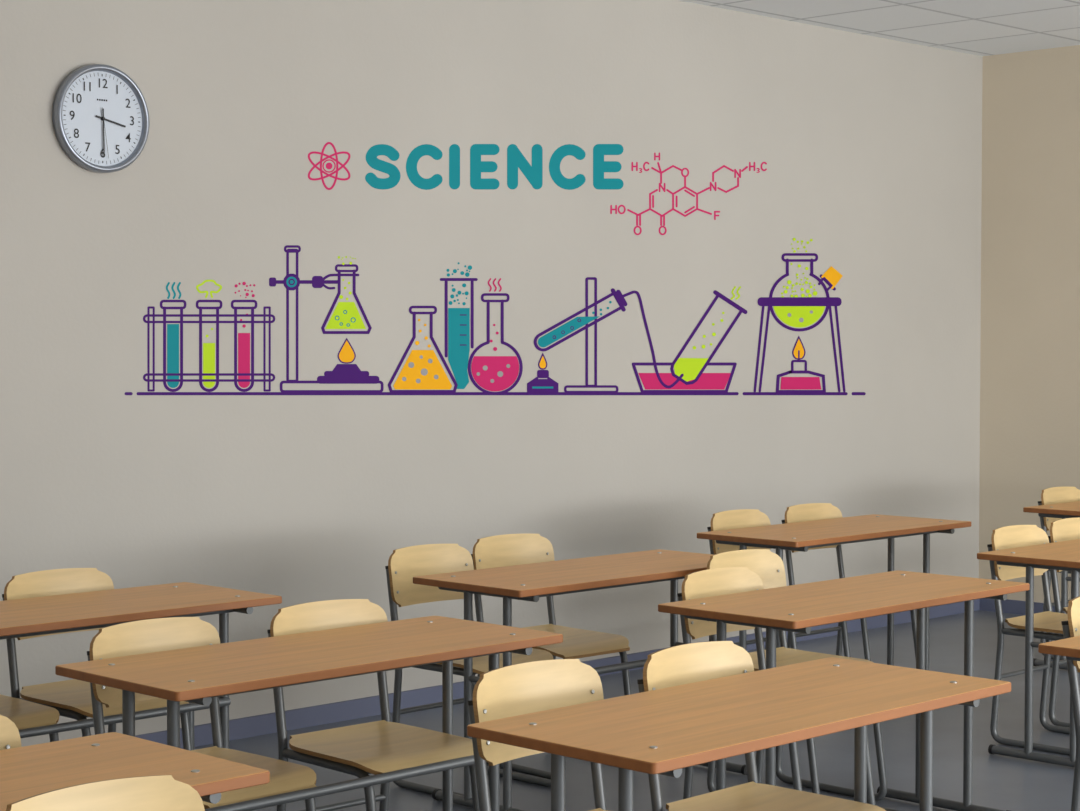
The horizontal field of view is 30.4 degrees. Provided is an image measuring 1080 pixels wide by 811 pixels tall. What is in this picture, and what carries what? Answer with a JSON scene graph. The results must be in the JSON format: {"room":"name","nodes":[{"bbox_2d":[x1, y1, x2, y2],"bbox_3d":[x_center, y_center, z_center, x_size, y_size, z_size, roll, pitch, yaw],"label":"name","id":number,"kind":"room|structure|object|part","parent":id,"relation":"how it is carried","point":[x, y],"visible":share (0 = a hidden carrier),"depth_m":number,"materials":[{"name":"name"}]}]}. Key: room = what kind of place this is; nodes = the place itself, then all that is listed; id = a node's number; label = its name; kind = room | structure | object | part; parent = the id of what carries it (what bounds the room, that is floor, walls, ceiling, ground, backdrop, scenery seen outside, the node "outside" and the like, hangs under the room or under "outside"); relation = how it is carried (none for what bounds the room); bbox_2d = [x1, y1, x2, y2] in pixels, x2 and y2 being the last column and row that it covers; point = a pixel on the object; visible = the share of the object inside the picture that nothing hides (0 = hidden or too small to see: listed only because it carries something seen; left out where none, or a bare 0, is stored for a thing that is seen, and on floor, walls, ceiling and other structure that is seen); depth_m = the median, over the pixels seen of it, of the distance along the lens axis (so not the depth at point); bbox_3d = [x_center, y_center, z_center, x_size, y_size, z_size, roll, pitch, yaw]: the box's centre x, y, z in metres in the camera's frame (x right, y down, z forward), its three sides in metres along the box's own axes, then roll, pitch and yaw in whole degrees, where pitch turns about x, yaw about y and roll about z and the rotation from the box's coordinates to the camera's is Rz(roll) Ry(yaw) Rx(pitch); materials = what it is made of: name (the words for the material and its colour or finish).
{"room":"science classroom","nodes":[
{"label":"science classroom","id":0,"kind":"room"},
{"bbox_2d":[0,0,982,746],"bbox_3d":[-1.488,-0.271,7.197,11.280,3.070,0.150,-2,3,-45],"label":"wall","id":1,"kind":"structure","parent":0,"point":[870,146],"depth_m":8.25,"materials":[{"name":"grey paint"}]},
{"bbox_2d":[52,64,149,172],"bbox_3d":[-1.540,-1.009,6.984,0.380,0.380,0.041,-2,3,-45],"label":"wall clock","id":2,"kind":"object","parent":1,"relation":"attached to","point":[100,115],"visible":1,"depth_m":6.98,"materials":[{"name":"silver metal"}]},
{"bbox_2d":[308,142,349,189],"bbox_3d":[-0.821,-0.933,7.736,0.213,0.187,0.001,-2,3,-45],"label":"decal","id":3,"kind":"object","parent":1,"relation":"attached to","point":[328,165],"visible":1,"depth_m":7.74,"materials":[{"name":"red plastic"}]},
{"bbox_2d":[365,144,623,189],"bbox_3d":[-0.158,-1.017,8.396,1.512,0.278,0.001,-2,3,-45],"label":"decal","id":4,"kind":"object","parent":1,"relation":"attached to","point":[515,158],"visible":1,"depth_m":8.36,"materials":[{"name":"teal plastic"}]},
{"bbox_2d":[125,238,865,394],"bbox_3d":[0.100,-0.396,8.674,4.485,0.791,0.002,-2,3,-45],"label":"decal","id":5,"kind":"object","parent":1,"relation":"attached to","point":[422,373],"visible":1,"depth_m":8.25,"materials":[{"name":"purple plastic"}]},
{"bbox_2d":[135,599,979,748],"bbox_3d":[-1.488,1.230,7.129,11.114,0.075,0.016,-2,3,-45],"label":"baseboard","id":6,"kind":"structure","parent":1,"relation":"attached to","point":[240,728],"depth_m":7.92,"materials":[{"name":"blue paint"}]},
{"bbox_2d":[610,152,766,234],"bbox_3d":[0.709,-0.976,9.265,1.117,0.390,0.001,-2,3,-45],"label":"decal","id":7,"kind":"object","parent":1,"relation":"attached to","point":[655,156],"visible":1,"depth_m":9.17,"materials":[{"name":"red plastic"}]},
{"bbox_2d":[194,610,1079,810],"bbox_3d":[1.665,1.420,3.991,11.430,0.100,9.220,-2,3,-45],"label":"floor","id":8,"kind":"structure","parent":0,"point":[1001,782],"depth_m":7.13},
{"bbox_2d":[0,715,21,749],"bbox_3d":[-1.000,0.984,3.566,0.400,0.798,0.499,-2,3,-45],"label":"chair","id":9,"kind":"object","parent":8,"relation":"on","point":[10,738],"visible":0.44,"depth_m":3.82,"materials":[{"name":"brown wood"}]},
{"bbox_2d":[0,695,59,741],"bbox_3d":[-1.629,0.917,5.622,0.400,0.798,0.499,-2,3,-44],"label":"chair","id":10,"kind":"object","parent":8,"relation":"on","point":[25,714],"visible":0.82,"depth_m":5.60,"materials":[{"name":"brown wood"}]},
{"bbox_3d":[-1.623,0.944,5.617,0.373,0.743,0.482,-2,3,-44],"label":"frame","id":11,"kind":"part","parent":10,"relation":"part of","materials":[{"name":"grey metal"}]},
{"bbox_2d":[2,568,191,750],"bbox_3d":[-1.319,0.906,5.932,0.499,0.798,0.400,2,3,43],"label":"chair","id":12,"kind":"object","parent":8,"relation":"on","point":[72,699],"visible":0.4,"depth_m":5.95,"materials":[{"name":"brown wood"}]},
{"bbox_3d":[-1.476,0.602,6.069,0.070,0.198,0.387,2,3,43],"label":"backrest","id":13,"kind":"part","parent":12,"relation":"part of","materials":[{"name":"brown wood"}]},
{"bbox_3d":[-1.294,0.867,5.907,0.402,0.053,0.400,2,3,43],"label":"seat","id":14,"kind":"part","parent":12,"relation":"part of","materials":[{"name":"brown wood"}]},
{"bbox_2d":[6,775,204,810],"bbox_3d":[-0.547,1.003,2.986,0.400,0.798,0.499,-2,3,-45],"label":"chair","id":15,"kind":"object","parent":8,"relation":"on","point":[158,792],"visible":1,"depth_m":3.18,"materials":[{"name":"brown wood"}]},
{"bbox_2d":[0,732,269,810],"bbox_3d":[-1.075,1.021,3.274,1.200,0.740,0.500,-2,3,-45],"label":"school desk","id":16,"kind":"object","parent":8,"relation":"on","point":[31,770],"visible":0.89,"depth_m":3.54,"materials":[{"name":"laminate"}]},
{"bbox_3d":[-1.075,1.034,3.274,1.036,0.716,0.490,-2,3,-45],"label":"frame","id":17,"kind":"part","parent":16,"relation":"part of","materials":[{"name":"grey metal"}]},
{"bbox_2d":[0,582,281,749],"bbox_3d":[-1.365,0.943,5.670,1.200,0.740,0.500,-2,3,-45],"label":"school desk","id":18,"kind":"object","parent":8,"relation":"on","point":[25,617],"visible":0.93,"depth_m":5.72,"materials":[{"name":"laminate"}]},
{"bbox_2d":[87,617,316,810],"bbox_3d":[-0.817,0.942,4.837,0.499,0.798,0.400,2,3,44],"label":"chair","id":19,"kind":"object","parent":8,"relation":"on","point":[173,633],"visible":0.52,"depth_m":4.93,"materials":[{"name":"brown wood"}]},
{"bbox_3d":[-0.971,0.637,4.976,0.070,0.198,0.387,2,3,44],"label":"backrest","id":20,"kind":"part","parent":19,"relation":"part of","materials":[{"name":"brown wood"}]},
{"bbox_3d":[-0.792,0.903,4.812,0.402,0.053,0.400,2,3,44],"label":"seat","id":21,"kind":"part","parent":19,"relation":"part of","materials":[{"name":"brown wood"}]},
{"bbox_2d":[55,616,562,810],"bbox_3d":[-0.537,0.968,4.906,1.200,0.740,0.500,-2,3,-45],"label":"school desk","id":22,"kind":"object","parent":8,"relation":"on","point":[197,675],"visible":0.93,"depth_m":4.79,"materials":[{"name":"laminate"}]},
{"bbox_3d":[-0.537,0.980,4.907,1.036,0.716,0.490,-2,3,-45],"label":"frame","id":23,"kind":"part","parent":22,"relation":"part of","materials":[{"name":"grey metal"}]},
{"bbox_2d":[267,599,478,810],"bbox_3d":[-0.426,0.931,5.185,0.400,0.798,0.499,-2,3,-43],"label":"chair","id":24,"kind":"object","parent":8,"relation":"on","point":[383,746],"visible":0.63,"depth_m":5.21,"materials":[{"name":"brown wood"}]},
{"bbox_3d":[-0.573,0.626,5.332,0.387,0.198,0.070,-2,3,-43],"label":"backrest","id":25,"kind":"part","parent":24,"relation":"part of","materials":[{"name":"brown wood"}]},
{"bbox_3d":[-0.403,0.892,5.158,0.400,0.053,0.402,-2,3,-43],"label":"seat","id":26,"kind":"part","parent":24,"relation":"part of","materials":[{"name":"brown wood"}]},
{"bbox_2d":[385,544,552,795],"bbox_3d":[-0.230,0.882,6.668,0.499,0.798,0.400,2,3,44],"label":"chair","id":27,"kind":"object","parent":8,"relation":"on","point":[406,563],"visible":0.48,"depth_m":6.73,"materials":[{"name":"brown wood"}]},
{"bbox_3d":[-0.384,0.578,6.807,0.070,0.198,0.387,2,3,44],"label":"backrest","id":28,"kind":"part","parent":27,"relation":"part of","materials":[{"name":"brown wood"}]},
{"bbox_3d":[-0.205,0.843,6.642,0.402,0.053,0.400,2,3,44],"label":"seat","id":29,"kind":"part","parent":27,"relation":"part of","materials":[{"name":"brown wood"}]},
{"bbox_2d":[468,659,609,810],"bbox_3d":[0.139,0.964,4.166,0.400,0.798,0.499,-2,3,-45],"label":"chair","id":30,"kind":"object","parent":8,"relation":"on","point":[534,686],"visible":0.74,"depth_m":4.30,"materials":[{"name":"brown wood"}]},
{"bbox_3d":[-0.013,0.659,4.308,0.387,0.198,0.070,-2,3,-45],"label":"backrest","id":31,"kind":"part","parent":30,"relation":"part of","materials":[{"name":"brown wood"}]},
{"bbox_3d":[0.163,0.925,4.141,0.400,0.053,0.402,-2,3,-45],"label":"seat","id":32,"kind":"part","parent":30,"relation":"part of","materials":[{"name":"brown wood"}]},
{"bbox_2d":[471,533,630,779],"bbox_3d":[0.040,0.871,7.022,0.400,0.798,0.499,-2,3,-43],"label":"chair","id":33,"kind":"object","parent":8,"relation":"on","point":[504,550],"visible":0.44,"depth_m":7.08,"materials":[{"name":"brown wood"}]},
{"bbox_3d":[-0.106,0.566,7.169,0.387,0.198,0.070,-2,3,-43],"label":"backrest","id":34,"kind":"part","parent":33,"relation":"part of","materials":[{"name":"brown wood"}]},
{"bbox_3d":[0.064,0.831,6.996,0.400,0.053,0.402,-2,3,-43],"label":"seat","id":35,"kind":"part","parent":33,"relation":"part of","materials":[{"name":"brown wood"}]},
{"bbox_2d":[413,549,746,810],"bbox_3d":[0.187,0.911,6.648,1.200,0.740,0.500,-2,3,-45],"label":"school desk","id":36,"kind":"object","parent":8,"relation":"on","point":[526,582],"visible":0.62,"depth_m":6.42,"materials":[{"name":"laminate"}]},
{"bbox_2d":[467,657,1010,810],"bbox_3d":[0.453,0.991,4.185,1.200,0.740,0.500,-2,3,-45],"label":"school desk","id":37,"kind":"object","parent":8,"relation":"on","point":[664,731],"visible":0.99,"depth_m":4.07,"materials":[{"name":"laminate"}]},
{"bbox_3d":[0.453,1.004,4.186,1.036,0.716,0.490,-2,3,-45],"label":"frame","id":38,"kind":"part","parent":37,"relation":"part of","materials":[{"name":"grey metal"}]},
{"bbox_2d":[637,641,885,810],"bbox_3d":[0.509,0.956,4.431,0.499,0.798,0.400,2,3,44],"label":"chair","id":39,"kind":"object","parent":8,"relation":"on","point":[683,664],"visible":0.62,"depth_m":4.54,"materials":[{"name":"brown wood"}]},
{"bbox_3d":[0.515,0.983,4.426,0.482,0.743,0.373,2,3,44],"label":"frame","id":40,"kind":"part","parent":39,"relation":"part of","materials":[{"name":"grey metal"}]},
{"bbox_3d":[0.355,0.651,4.570,0.070,0.198,0.387,2,3,44],"label":"backrest","id":41,"kind":"part","parent":39,"relation":"part of","materials":[{"name":"brown wood"}]},
{"bbox_3d":[0.534,0.916,4.406,0.402,0.053,0.400,2,3,44],"label":"seat","id":42,"kind":"part","parent":39,"relation":"part of","materials":[{"name":"brown wood"}]},
{"bbox_2d":[677,567,875,804],"bbox_3d":[0.704,0.906,5.947,0.499,0.798,0.400,2,3,44],"label":"chair","id":43,"kind":"object","parent":8,"relation":"on","point":[731,580],"visible":0.34,"depth_m":6.05,"materials":[{"name":"brown wood"}]},
{"bbox_3d":[0.549,0.601,6.086,0.070,0.198,0.387,2,3,44],"label":"backrest","id":44,"kind":"part","parent":43,"relation":"part of","materials":[{"name":"brown wood"}]},
{"bbox_2d":[707,509,849,656],"bbox_3d":[0.973,0.837,8.067,0.499,0.798,0.400,2,3,44],"label":"chair","id":45,"kind":"object","parent":8,"relation":"on","point":[741,518],"visible":0.23,"depth_m":8.18,"materials":[{"name":"brown wood"}]},
{"bbox_3d":[0.818,0.532,8.206,0.070,0.198,0.387,2,3,44],"label":"backrest","id":46,"kind":"part","parent":45,"relation":"part of","materials":[{"name":"brown wood"}]},
{"bbox_2d":[707,549,886,800],"bbox_3d":[0.825,0.889,6.478,0.400,0.798,0.499,-2,3,-44],"label":"chair","id":47,"kind":"object","parent":8,"relation":"on","point":[768,565],"visible":0.32,"depth_m":6.60,"materials":[{"name":"brown wood"}]},
{"bbox_3d":[0.676,0.584,6.622,0.387,0.198,0.070,-2,3,-44],"label":"backrest","id":48,"kind":"part","parent":47,"relation":"part of","materials":[{"name":"brown wood"}]},
{"bbox_3d":[0.831,0.916,6.472,0.373,0.743,0.482,-2,3,-44],"label":"frame","id":49,"kind":"part","parent":47,"relation":"part of","materials":[{"name":"grey metal"}]},
{"bbox_3d":[0.849,0.849,6.451,0.400,0.053,0.402,-2,3,-44],"label":"seat","id":50,"kind":"part","parent":47,"relation":"part of","materials":[{"name":"brown wood"}]},
{"bbox_2d":[697,514,970,669],"bbox_3d":[1.216,0.863,8.108,1.200,0.740,0.500,-2,3,-45],"label":"school desk","id":51,"kind":"object","parent":8,"relation":"on","point":[797,536],"visible":0.53,"depth_m":8.03,"materials":[{"name":"laminate"}]},
{"bbox_2d":[658,570,1029,810],"bbox_3d":[0.937,0.932,5.984,1.200,0.740,0.500,-2,3,-45],"label":"school desk","id":52,"kind":"object","parent":8,"relation":"on","point":[798,608],"visible":0.75,"depth_m":5.94,"materials":[{"name":"laminate"}]},
{"bbox_2d":[781,503,915,660],"bbox_3d":[1.313,0.826,8.379,0.400,0.798,0.499,-2,3,-44],"label":"chair","id":53,"kind":"object","parent":8,"relation":"on","point":[810,511],"visible":0.27,"depth_m":8.51,"materials":[{"name":"brown wood"}]},
{"bbox_3d":[1.164,0.521,8.523,0.387,0.198,0.070,-2,3,-44],"label":"backrest","id":54,"kind":"part","parent":53,"relation":"part of","materials":[{"name":"brown wood"}]},
{"bbox_2d":[987,525,1069,754],"bbox_3d":[1.956,0.859,7.368,0.400,0.798,0.499,-2,3,-45],"label":"chair","id":55,"kind":"object","parent":8,"relation":"on","point":[1014,536],"visible":0.64,"depth_m":7.43,"materials":[{"name":"brown wood"}]},
{"bbox_3d":[1.804,0.554,7.510,0.387,0.198,0.070,-2,3,-45],"label":"backrest","id":56,"kind":"part","parent":55,"relation":"part of","materials":[{"name":"brown wood"}]},
{"bbox_3d":[1.980,0.820,7.342,0.400,0.053,0.402,-2,3,-45],"label":"seat","id":57,"kind":"part","parent":55,"relation":"part of","materials":[{"name":"brown wood"}]},
{"bbox_2d":[977,539,1079,767],"bbox_3d":[2.160,0.887,7.362,1.200,0.740,0.500,-2,3,-45],"label":"school desk","id":58,"kind":"object","parent":8,"relation":"on","point":[1063,555],"visible":0.86,"depth_m":7.06,"materials":[{"name":"laminate"}]},
{"bbox_2d":[1023,501,1079,669],"bbox_3d":[2.800,0.824,9.309,1.200,0.740,0.500,-2,3,-45],"label":"school desk","id":59,"kind":"object","parent":8,"relation":"on","point":[1068,509],"visible":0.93,"depth_m":9.01,"materials":[{"name":"laminate"}]},
{"bbox_2d":[1038,487,1079,659],"bbox_3d":[2.642,0.794,9.354,0.400,0.798,0.499,-2,3,-45],"label":"chair","id":60,"kind":"object","parent":8,"relation":"on","point":[1053,495],"visible":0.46,"depth_m":9.46,"materials":[{"name":"brown wood"}]},
{"bbox_3d":[2.490,0.489,9.495,0.387,0.198,0.070,-2,3,-45],"label":"backrest","id":61,"kind":"part","parent":60,"relation":"part of","materials":[{"name":"brown wood"}]},
{"bbox_2d":[1038,636,1079,660],"bbox_3d":[1.845,0.957,5.231,1.200,0.740,0.500,-2,3,-45],"label":"school desk","id":62,"kind":"object","parent":8,"relation":"on","point":[1068,647],"visible":1,"depth_m":4.95,"materials":[{"name":"laminate"}]},
{"bbox_3d":[1.845,0.970,5.232,1.036,0.716,0.490,-2,3,-45],"label":"frame","id":63,"kind":"part","parent":62,"relation":"part of","materials":[{"name":"grey metal"}]},
{"bbox_2d":[1048,518,1079,727],"bbox_3d":[2.253,0.849,7.679,0.400,0.798,0.499,-2,3,-45],"label":"chair","id":64,"kind":"object","parent":8,"relation":"on","point":[1066,529],"visible":0.55,"depth_m":7.70,"materials":[{"name":"brown wood"}]},
{"bbox_3d":[2.259,0.877,7.674,0.373,0.743,0.482,-2,3,-45],"label":"frame","id":65,"kind":"part","parent":64,"relation":"part of","materials":[{"name":"grey metal"}]},
{"bbox_3d":[2.101,0.544,7.820,0.387,0.198,0.070,-2,3,-45],"label":"backrest","id":66,"kind":"part","parent":64,"relation":"part of","materials":[{"name":"brown wood"}]},
{"bbox_2d":[1061,596,1079,810],"bbox_3d":[1.701,0.926,5.346,0.400,0.798,0.499,-2,3,-45],"label":"chair","id":67,"kind":"object","parent":8,"relation":"on","point":[1071,628],"visible":0.86,"depth_m":5.35,"materials":[{"name":"brown wood"}]},
{"bbox_3d":[1.550,0.621,5.488,0.387,0.198,0.070,-2,3,-45],"label":"backrest","id":68,"kind":"part","parent":67,"relation":"part of","materials":[{"name":"brown wood"}]},
{"bbox_2d":[679,0,1079,55],"bbox_3d":[1.665,-1.748,3.887,11.430,0.100,9.220,-2,3,-45],"label":"ceiling","id":69,"kind":"structure","parent":0,"point":[974,27],"depth_m":9.68,"materials":[{"name":"tile"}]},
{"bbox_2d":[979,45,1079,604],"bbox_3d":[5.706,-0.293,7.872,0.150,3.070,9.070,-2,3,-45],"label":"wall","id":70,"kind":"structure","parent":0,"point":[1030,340],"depth_m":10.80,"materials":[{"name":"beige paint"}]},
{"bbox_2d":[979,598,1054,614],"bbox_3d":[5.648,1.206,7.862,0.016,0.075,9.070,-2,3,-45],"label":"baseboard","id":71,"kind":"structure","parent":70,"relation":"attached to","point":[1010,606],"depth_m":10.91,"materials":[{"name":"blue paint"}]}
]}

